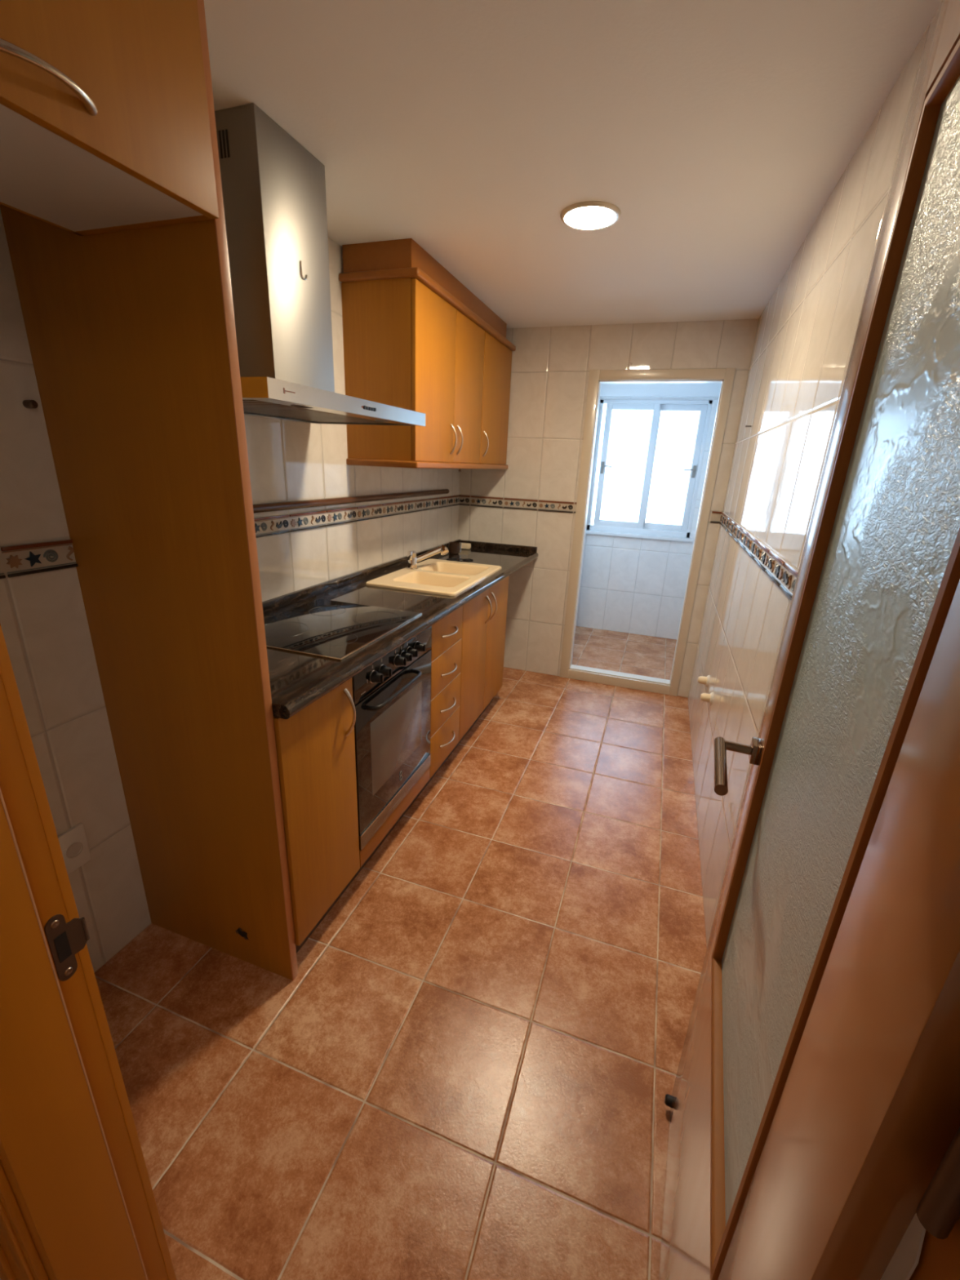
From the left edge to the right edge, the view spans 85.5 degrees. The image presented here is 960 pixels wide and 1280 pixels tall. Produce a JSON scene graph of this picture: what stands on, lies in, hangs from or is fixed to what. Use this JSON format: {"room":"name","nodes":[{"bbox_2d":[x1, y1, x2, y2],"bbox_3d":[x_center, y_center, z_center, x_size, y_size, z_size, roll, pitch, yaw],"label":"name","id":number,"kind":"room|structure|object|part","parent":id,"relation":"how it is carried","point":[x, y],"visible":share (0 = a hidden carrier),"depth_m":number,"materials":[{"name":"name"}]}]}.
{"room":"kitchen","nodes":[
{"label":"kitchen","id":0,"kind":"room"},
{"bbox_2d":[0,209,459,973],"bbox_3d":[-0.748,-0.460,2.290,0.100,2.304,3.564,9,20,17],"label":"wall","id":1,"kind":"structure","parent":0,"point":[44,624],"depth_m":1.48,"materials":[{"name":"beige tile"}]},
{"bbox_2d":[22,400,38,408],"bbox_3d":[-1.021,-0.536,1.181,0.026,0.018,0.018,9,20,17],"label":"plug","id":2,"kind":"object","parent":1,"relation":"attached to","point":[27,403],"visible":1,"depth_m":1.18,"materials":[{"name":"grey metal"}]},
{"bbox_2d":[57,822,91,875],"bbox_3d":[-1.119,0.577,1.429,0.012,0.124,0.074,9,20,17],"label":"socket","id":3,"kind":"object","parent":1,"relation":"attached to","point":[73,844],"visible":0.84,"depth_m":1.43,"materials":[{"name":"white plastic"}]},
{"bbox_2d":[0,494,459,578],"bbox_3d":[-0.681,-0.538,2.295,0.020,0.070,3.226,9,20,17],"label":"tile","id":4,"kind":"object","parent":1,"relation":"attached to","point":[18,560],"depth_m":2.00,"materials":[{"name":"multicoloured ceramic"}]},
{"bbox_2d":[214,102,425,426],"bbox_3d":[-0.571,-1.046,1.540,0.514,0.695,0.852,9,20,17],"label":"hood","id":5,"kind":"object","parent":1,"relation":"attached to","point":[273,188],"visible":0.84,"depth_m":1.45,"materials":[{"name":"silver metal"}]},
{"bbox_2d":[253,488,448,513],"bbox_3d":[-0.613,-0.644,2.391,0.042,0.031,2.386,9,20,17],"label":"utensil rail","id":6,"kind":"object","parent":1,"relation":"attached to","point":[268,507],"visible":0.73,"depth_m":2.29,"materials":[{"name":"grey metal"}]},
{"bbox_2d":[341,277,484,463],"bbox_3d":[-0.274,-1.261,2.606,0.377,0.690,0.862,9,20,17],"label":"upper cabinet","id":7,"kind":"object","parent":1,"relation":"attached to","point":[406,347],"visible":1,"depth_m":2.27,"materials":[{"name":"brown wood"}]},
{"bbox_2d":[338,238,515,351],"bbox_3d":[-0.175,-1.729,2.716,0.363,0.132,1.438,9,20,17],"label":"crown molding","id":8,"kind":"structure","parent":7,"relation":"on","point":[398,258],"depth_m":2.12,"materials":[{"name":"brown wood"}]},
{"bbox_3d":[-0.206,-1.177,2.373,0.019,0.686,0.440,9,20,17],"label":"door","id":9,"kind":"part","parent":7,"relation":"part of","materials":[{"name":"brown wood"}]},
{"bbox_3d":[-0.134,-1.006,2.602,0.038,0.144,0.013,9,20,17],"label":"handle","id":10,"kind":"part","parent":7,"relation":"part of","materials":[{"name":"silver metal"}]},
{"bbox_3d":[-0.105,-1.031,2.680,0.038,0.144,0.013,9,20,17],"label":"handle","id":11,"kind":"part","parent":7,"relation":"part of","materials":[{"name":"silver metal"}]},
{"bbox_3d":[-0.064,-1.304,2.760,0.019,0.686,0.416,9,20,17],"label":"door","id":12,"kind":"part","parent":7,"relation":"part of","materials":[{"name":"brown wood"}]},
{"bbox_2d":[346,458,508,471],"bbox_3d":[-0.210,-0.991,2.966,0.359,0.047,1.426,9,20,17],"label":"pelmet","id":13,"kind":"object","parent":1,"relation":"attached to","point":[363,462],"visible":0.98,"depth_m":2.37,"materials":[{"name":"brown wood"}]},
{"bbox_2d":[480,331,512,464],"bbox_3d":[-0.042,-1.467,3.239,0.377,0.690,0.546,9,20,17],"label":"upper cabinet","id":14,"kind":"object","parent":1,"relation":"attached to","point":[497,364],"visible":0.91,"depth_m":3.16,"materials":[{"name":"brown wood"}]},
{"bbox_3d":[0.033,-1.154,3.057,0.038,0.144,0.013,9,20,17],"label":"handle","id":15,"kind":"part","parent":14,"relation":"part of","materials":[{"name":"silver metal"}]},
{"bbox_2d":[94,626,706,1279],"bbox_3d":[0.401,0.880,2.235,3.300,0.100,6.800,9,20,17],"label":"floor","id":16,"kind":"structure","parent":0,"point":[466,1069],"depth_m":1.42,"materials":[{"name":"tile"}]},
{"bbox_2d":[0,0,297,980],"bbox_3d":[-0.774,-0.068,1.290,0.562,2.205,0.025,9,20,17],"label":"panel","id":17,"kind":"object","parent":16,"relation":"on","point":[131,336],"visible":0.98,"depth_m":1.22,"materials":[{"name":"brown wood"}]},
{"bbox_2d":[0,0,218,235],"bbox_3d":[-0.704,-0.866,0.679,0.388,0.348,0.610,9,20,17],"label":"upper cabinet","id":18,"kind":"object","parent":17,"relation":"attached to","point":[104,126],"visible":1,"depth_m":0.78,"materials":[{"name":"brown wood"}]},
{"bbox_3d":[-0.549,-0.717,0.657,0.040,0.015,0.146,9,20,17],"label":"handle","id":19,"kind":"part","parent":18,"relation":"part of","materials":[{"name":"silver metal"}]},
{"bbox_2d":[273,677,359,953],"bbox_3d":[-0.709,0.517,1.661,0.589,0.866,0.340,9,20,17],"label":"base cabinet","id":20,"kind":"object","parent":16,"relation":"on","point":[315,746],"visible":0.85,"depth_m":1.53,"materials":[{"name":"brown wood"}]},
{"bbox_3d":[-0.398,0.224,1.587,0.041,0.160,0.014,9,20,17],"label":"handle","id":21,"kind":"part","parent":20,"relation":"part of","materials":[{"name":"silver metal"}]},
{"bbox_2d":[262,538,537,719],"bbox_3d":[-0.315,-0.274,2.556,0.612,0.080,2.669,9,20,17],"label":"countertop","id":22,"kind":"structure","parent":20,"relation":"on","point":[297,680],"depth_m":2.14,"materials":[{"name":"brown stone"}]},
{"bbox_2d":[263,598,422,660],"bbox_3d":[-0.551,-0.058,1.891,0.480,0.007,0.568,9,20,17],"label":"cooktop","id":23,"kind":"object","parent":22,"relation":"in","point":[337,630],"visible":0.87,"depth_m":1.85,"materials":[{"name":"black glass"}]},
{"bbox_2d":[406,544,448,569],"bbox_3d":[-0.295,-0.464,2.899,0.261,0.119,0.062,-11,23,-34],"label":"mixer tap","id":24,"kind":"object","parent":22,"relation":"on","point":[412,559],"visible":1,"depth_m":2.86,"materials":[{"name":"silver metal"}]},
{"bbox_3d":[-0.373,-0.463,2.834,0.044,0.048,0.062,9,20,17],"label":"lever","id":25,"kind":"part","parent":24,"relation":"part of","materials":[{"name":"silver metal"}]},
{"bbox_2d":[406,557,417,569],"bbox_3d":[-0.372,-0.424,2.856,0.062,0.065,0.062,9,20,17],"label":"tap","id":26,"kind":"object","parent":24,"relation":"on","point":[412,562],"depth_m":2.84,"materials":[{"name":"silver metal"}]},
{"bbox_3d":[-0.283,-0.481,2.905,0.198,0.086,0.035,-12,24,-37],"label":"spout","id":27,"kind":"part","parent":24,"relation":"part of","materials":[{"name":"silver metal"}]},
{"bbox_2d":[365,559,502,595],"bbox_3d":[-0.217,-0.275,2.807,0.470,0.174,0.767,9,20,17],"label":"sink","id":28,"kind":"object","parent":22,"relation":"in","point":[435,576],"visible":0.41,"depth_m":2.77,"materials":[{"name":"beige ceramic"}]},
{"bbox_2d":[448,542,461,554],"bbox_3d":[-0.172,-0.613,3.456,0.076,0.078,0.076,-9,22,-31],"label":"tumbler","id":29,"kind":"object","parent":22,"relation":"on","point":[455,548],"visible":1,"depth_m":3.43,"materials":[{"name":"brown"}]},
{"bbox_2d":[446,557,473,561],"bbox_3d":[-0.126,-0.506,3.235,0.172,0.021,0.071,-4,20,-18],"label":"plug","id":30,"kind":"object","parent":22,"relation":"on","point":[451,558],"visible":0.93,"depth_m":3.22,"materials":[{"name":"black rubber"}]},
{"bbox_3d":[-0.106,-0.504,3.233,0.135,0.021,0.049,-7,21,-25],"label":"cord","id":31,"kind":"part","parent":30,"relation":"part of","materials":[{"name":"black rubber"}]},
{"bbox_2d":[459,542,471,549],"bbox_3d":[-0.119,-0.667,3.681,0.100,0.038,0.060,9,20,17],"label":"block","id":32,"kind":"object","parent":22,"relation":"on","point":[464,545],"visible":0.55,"depth_m":3.65,"materials":[{"name":"beige"}]},
{"bbox_2d":[346,766,430,888],"bbox_3d":[-0.573,0.378,2.084,0.553,0.866,0.590,9,20,17],"label":"housing","id":33,"kind":"object","parent":16,"relation":"on","point":[365,855],"visible":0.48,"depth_m":2.05,"materials":[{"name":"brown wood"}]},
{"bbox_2d":[351,626,431,850],"bbox_3d":[-0.516,0.308,2.041,0.546,0.692,0.586,9,20,17],"label":"oven","id":34,"kind":"object","parent":33,"relation":"in","point":[392,696],"visible":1,"depth_m":1.91,"materials":[{"name":"black glass"}]},
{"bbox_3d":[-0.336,0.124,1.715,0.038,0.041,0.041,9,20,17],"label":"knob","id":35,"kind":"part","parent":34,"relation":"part of","materials":[{"name":"black plastic"}]},
{"bbox_3d":[-0.317,0.107,1.767,0.038,0.041,0.041,9,20,17],"label":"knob","id":36,"kind":"part","parent":34,"relation":"part of","materials":[{"name":"black plastic"}]},
{"bbox_3d":[-0.305,0.065,1.884,0.020,0.114,0.586,9,20,17],"label":"control panel","id":37,"kind":"part","parent":34,"relation":"part of","materials":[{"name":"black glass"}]},
{"bbox_3d":[-0.294,0.174,1.853,0.051,0.017,0.358,9,20,17],"label":"handle","id":38,"kind":"part","parent":34,"relation":"part of","materials":[{"name":"black plastic"}]},
{"bbox_3d":[-0.328,0.622,2.074,0.022,0.061,0.586,9,20,17],"label":"trim","id":39,"kind":"part","parent":34,"relation":"part of","materials":[{"name":"silver metal"}]},
{"bbox_3d":[-0.282,0.076,1.864,0.038,0.041,0.041,9,20,17],"label":"knob","id":40,"kind":"part","parent":34,"relation":"part of","materials":[{"name":"black plastic"}]},
{"bbox_3d":[-0.267,0.062,1.906,0.038,0.041,0.041,9,20,17],"label":"knob","id":41,"kind":"part","parent":34,"relation":"part of","materials":[{"name":"black plastic"}]},
{"bbox_3d":[-0.251,0.048,1.949,0.038,0.041,0.041,9,20,17],"label":"knob","id":42,"kind":"part","parent":34,"relation":"part of","materials":[{"name":"black plastic"}]},
{"bbox_3d":[-0.229,0.029,2.010,0.038,0.041,0.041,9,20,17],"label":"knob","id":43,"kind":"part","parent":34,"relation":"part of","materials":[{"name":"black plastic"}]},
{"bbox_2d":[417,605,462,795],"bbox_3d":[-0.400,0.241,2.508,0.587,0.866,0.362,9,20,17],"label":"base cabinet","id":44,"kind":"object","parent":16,"relation":"on","point":[446,633],"visible":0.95,"depth_m":2.39,"materials":[{"name":"brown wood"}]},
{"bbox_3d":[-0.173,0.482,2.504,0.019,0.207,0.358,9,20,17],"label":"drawer","id":45,"kind":"part","parent":44,"relation":"part of","materials":[{"name":"brown wood"}]},
{"bbox_3d":[-0.165,0.297,2.440,0.019,0.178,0.358,9,20,17],"label":"drawer","id":46,"kind":"part","parent":44,"relation":"part of","materials":[{"name":"brown wood"}]},
{"bbox_3d":[-0.158,0.126,2.382,0.019,0.175,0.358,9,20,17],"label":"drawer","id":47,"kind":"part","parent":44,"relation":"part of","materials":[{"name":"brown wood"}]},
{"bbox_3d":[-0.150,-0.045,2.324,0.019,0.178,0.358,9,20,17],"label":"drawer","id":48,"kind":"part","parent":44,"relation":"part of","materials":[{"name":"brown wood"}]},
{"bbox_3d":[-0.148,0.479,2.500,0.039,0.013,0.169,9,20,17],"label":"handle","id":49,"kind":"part","parent":44,"relation":"part of","materials":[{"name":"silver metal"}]},
{"bbox_3d":[-0.141,0.307,2.441,0.039,0.013,0.169,9,20,17],"label":"handle","id":50,"kind":"part","parent":44,"relation":"part of","materials":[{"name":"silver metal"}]},
{"bbox_3d":[-0.133,0.138,2.384,0.039,0.013,0.169,9,20,17],"label":"handle","id":51,"kind":"part","parent":44,"relation":"part of","materials":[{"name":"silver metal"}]},
{"bbox_3d":[-0.126,-0.034,2.325,0.039,0.013,0.169,9,20,17],"label":"handle","id":52,"kind":"part","parent":44,"relation":"part of","materials":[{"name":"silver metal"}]},
{"bbox_2d":[448,576,508,757],"bbox_3d":[-0.211,0.076,3.021,0.589,0.862,0.777,9,20,17],"label":"base cabinet","id":53,"kind":"object","parent":16,"relation":"on","point":[484,616],"visible":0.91,"depth_m":2.86,"materials":[{"name":"brown wood"}]},
{"bbox_3d":[-0.038,0.116,2.754,0.019,0.750,0.384,9,20,17],"label":"door","id":54,"kind":"part","parent":53,"relation":"part of","materials":[{"name":"brown wood"}]},
{"bbox_3d":[0.045,-0.160,2.800,0.041,0.162,0.014,9,20,17],"label":"handle","id":55,"kind":"part","parent":53,"relation":"part of","materials":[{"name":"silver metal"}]},
{"bbox_3d":[0.074,-0.185,2.879,0.041,0.162,0.014,9,20,17],"label":"handle","id":56,"kind":"part","parent":53,"relation":"part of","materials":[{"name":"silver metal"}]},
{"bbox_3d":[0.089,0.003,3.102,0.019,0.750,0.386,9,20,17],"label":"door","id":57,"kind":"part","parent":53,"relation":"part of","materials":[{"name":"brown wood"}]},
{"bbox_2d":[204,0,942,328],"bbox_3d":[0.200,-1.479,1.672,1.967,0.100,3.456,9,20,17],"label":"ceiling","id":58,"kind":"structure","parent":0,"point":[719,132],"depth_m":1.30,"materials":[{"name":"white paint"}]},
{"bbox_2d":[560,200,621,230],"bbox_3d":[0.377,-1.448,1.778,0.204,0.011,0.204,9,20,17],"label":"recessed light","id":59,"kind":"object","parent":58,"relation":"in","point":[587,215],"visible":1,"depth_m":1.76,"materials":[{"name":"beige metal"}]},
{"bbox_2d":[564,206,615,227],"bbox_3d":[0.377,-1.448,1.778,0.172,0.010,0.172,9,20,17],"label":"diffuser","id":60,"kind":"object","parent":59,"relation":"attached to","point":[575,216],"depth_m":1.77,"materials":[{"name":"white plastic"}]},
{"bbox_2d":[457,319,758,697],"bbox_3d":[0.690,-0.831,3.561,1.747,2.304,0.120,9,20,17],"label":"wall","id":61,"kind":"structure","parent":0,"point":[551,366],"depth_m":3.41,"materials":[{"name":"beige tile"}]},
{"bbox_2d":[459,494,576,513],"bbox_3d":[0.248,-0.949,3.617,0.846,0.070,0.020,9,20,17],"label":"tile","id":62,"kind":"object","parent":61,"relation":"attached to","point":[471,500],"depth_m":3.60,"materials":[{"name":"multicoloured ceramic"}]},
{"bbox_2d":[559,368,735,696],"bbox_3d":[1.043,-0.653,3.463,0.830,2.060,0.097,9,20,17],"label":"door frame","id":63,"kind":"structure","parent":61,"relation":"attached to","point":[726,376],"depth_m":3.37,"materials":[{"name":"beige metal"}]},
{"bbox_3d":[1.000,0.290,3.781,0.830,0.068,0.085,9,20,17],"label":"frame sill","id":64,"kind":"part","parent":63,"relation":"part of","materials":[{"name":"beige stone"}]},
{"bbox_2d":[710,511,721,523],"bbox_3d":[1.470,-0.764,3.231,0.059,0.070,0.018,9,20,17],"label":"tile","id":65,"kind":"object","parent":61,"relation":"attached to","point":[715,517],"depth_m":3.23,"materials":[{"name":"beige tile"}]},
{"bbox_2d":[575,397,718,639],"bbox_3d":[1.391,-1.256,4.746,1.254,2.400,0.250,9,20,17],"label":"wall","id":66,"kind":"structure","parent":0,"point":[628,584],"depth_m":4.82,"materials":[{"name":"white tile"}]},
{"bbox_2d":[585,400,712,542],"bbox_3d":[1.452,-1.481,4.561,0.961,1.140,0.150,9,20,17],"label":"window","id":67,"kind":"structure","parent":66,"relation":"in","point":[641,529],"depth_m":4.56,"materials":[{"name":"white paint"}]},
{"bbox_3d":[1.125,-1.533,4.625,0.097,0.100,0.040,9,20,17],"label":"sash handle","id":68,"kind":"part","parent":67,"relation":"part of","materials":[{"name":"grey metal"}]},
{"bbox_3d":[1.290,-1.530,4.607,0.443,1.040,0.035,9,20,17],"label":"sash frame","id":69,"kind":"part","parent":67,"relation":"part of","materials":[{"name":"white paint"}]},
{"bbox_3d":[1.429,-0.956,4.740,0.961,0.030,0.150,9,20,17],"label":"sill","id":70,"kind":"part","parent":67,"relation":"part of","materials":[{"name":"white paint"}]},
{"bbox_3d":[1.669,-1.486,4.525,0.414,1.040,0.035,9,20,17],"label":"sash frame","id":71,"kind":"part","parent":67,"relation":"part of","materials":[{"name":"white paint"}]},
{"bbox_3d":[1.795,-1.444,4.450,0.097,0.100,0.040,9,20,17],"label":"sash handle","id":72,"kind":"part","parent":67,"relation":"part of","materials":[{"name":"grey metal"}]},
{"bbox_2d":[600,382,721,397],"bbox_3d":[1.387,-2.182,4.273,1.224,0.333,0.060,9,20,17],"label":"box","id":73,"kind":"object","parent":66,"relation":"attached to","point":[690,389],"visible":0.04,"depth_m":4.25,"materials":[{"name":"white paint"}]},
{"bbox_2d":[687,13,936,946],"bbox_3d":[0.996,-0.243,1.722,0.100,2.404,3.564,9,20,17],"label":"wall","id":74,"kind":"structure","parent":0,"point":[806,332],"depth_m":1.68,"materials":[{"name":"beige tile"}]},
{"bbox_2d":[697,675,709,686],"bbox_3d":[1.150,0.207,2.676,0.051,0.060,0.060,9,20,17],"label":"cap","id":75,"kind":"object","parent":74,"relation":"attached to","point":[703,680],"visible":1,"depth_m":2.66,"materials":[{"name":"white plastic"}]},
{"bbox_2d":[700,692,713,704],"bbox_3d":[1.072,0.272,2.459,0.051,0.060,0.060,9,20,17],"label":"cap","id":76,"kind":"object","parent":74,"relation":"attached to","point":[706,697],"visible":1,"depth_m":2.44,"materials":[{"name":"white plastic"}]},
{"bbox_2d":[719,511,798,599],"bbox_3d":[0.966,-0.288,1.773,0.020,0.070,3.226,9,20,17],"label":"tile","id":77,"kind":"object","parent":74,"relation":"attached to","point":[783,574],"depth_m":1.70,"materials":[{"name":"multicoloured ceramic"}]},
{"bbox_3d":[-0.443,0.130,0.446,1.747,2.404,0.108,9,20,17],"label":"wall","id":78,"kind":"structure","parent":0,"visible":0},
{"bbox_2d":[0,623,959,1279],"bbox_3d":[-0.099,0.307,0.404,0.936,2.125,0.182,9,20,17],"label":"door frame","id":79,"kind":"structure","parent":78,"relation":"attached to","point":[77,1202],"depth_m":0.56,"materials":[{"name":"brown wood"}]},
{"bbox_3d":[-0.529,0.271,0.455,0.084,2.125,0.014,9,20,17],"label":"architrave","id":80,"kind":"part","parent":79,"relation":"part of","materials":[{"name":"brown wood"}]},
{"bbox_3d":[-0.452,0.332,0.572,0.004,0.087,0.037,9,20,17],"label":"plate","id":81,"kind":"part","parent":79,"relation":"part of","materials":[{"name":"grey metal"}]},
{"bbox_2d":[658,0,959,1279],"bbox_3d":[0.361,0.285,0.663,0.115,2.022,0.730,10,20,21],"label":"door","id":82,"kind":"structure","parent":78,"relation":"in","point":[814,1103],"depth_m":0.51,"materials":[{"name":"brown wood"}]},
{"bbox_3d":[0.378,0.978,0.920,0.035,0.547,0.502,10,20,21],"label":"rail","id":83,"kind":"part","parent":82,"relation":"part of","materials":[{"name":"brown wood"}]},
{"bbox_3d":[0.434,0.217,0.884,0.066,0.020,0.169,10,20,21],"label":"lever","id":84,"kind":"part","parent":82,"relation":"part of","materials":[{"name":"silver metal"}]},
{"bbox_3d":[0.448,-0.625,0.372,0.035,0.108,0.502,10,20,21],"label":"rail","id":85,"kind":"part","parent":82,"relation":"part of","materials":[{"name":"brown wood"}]}
]}

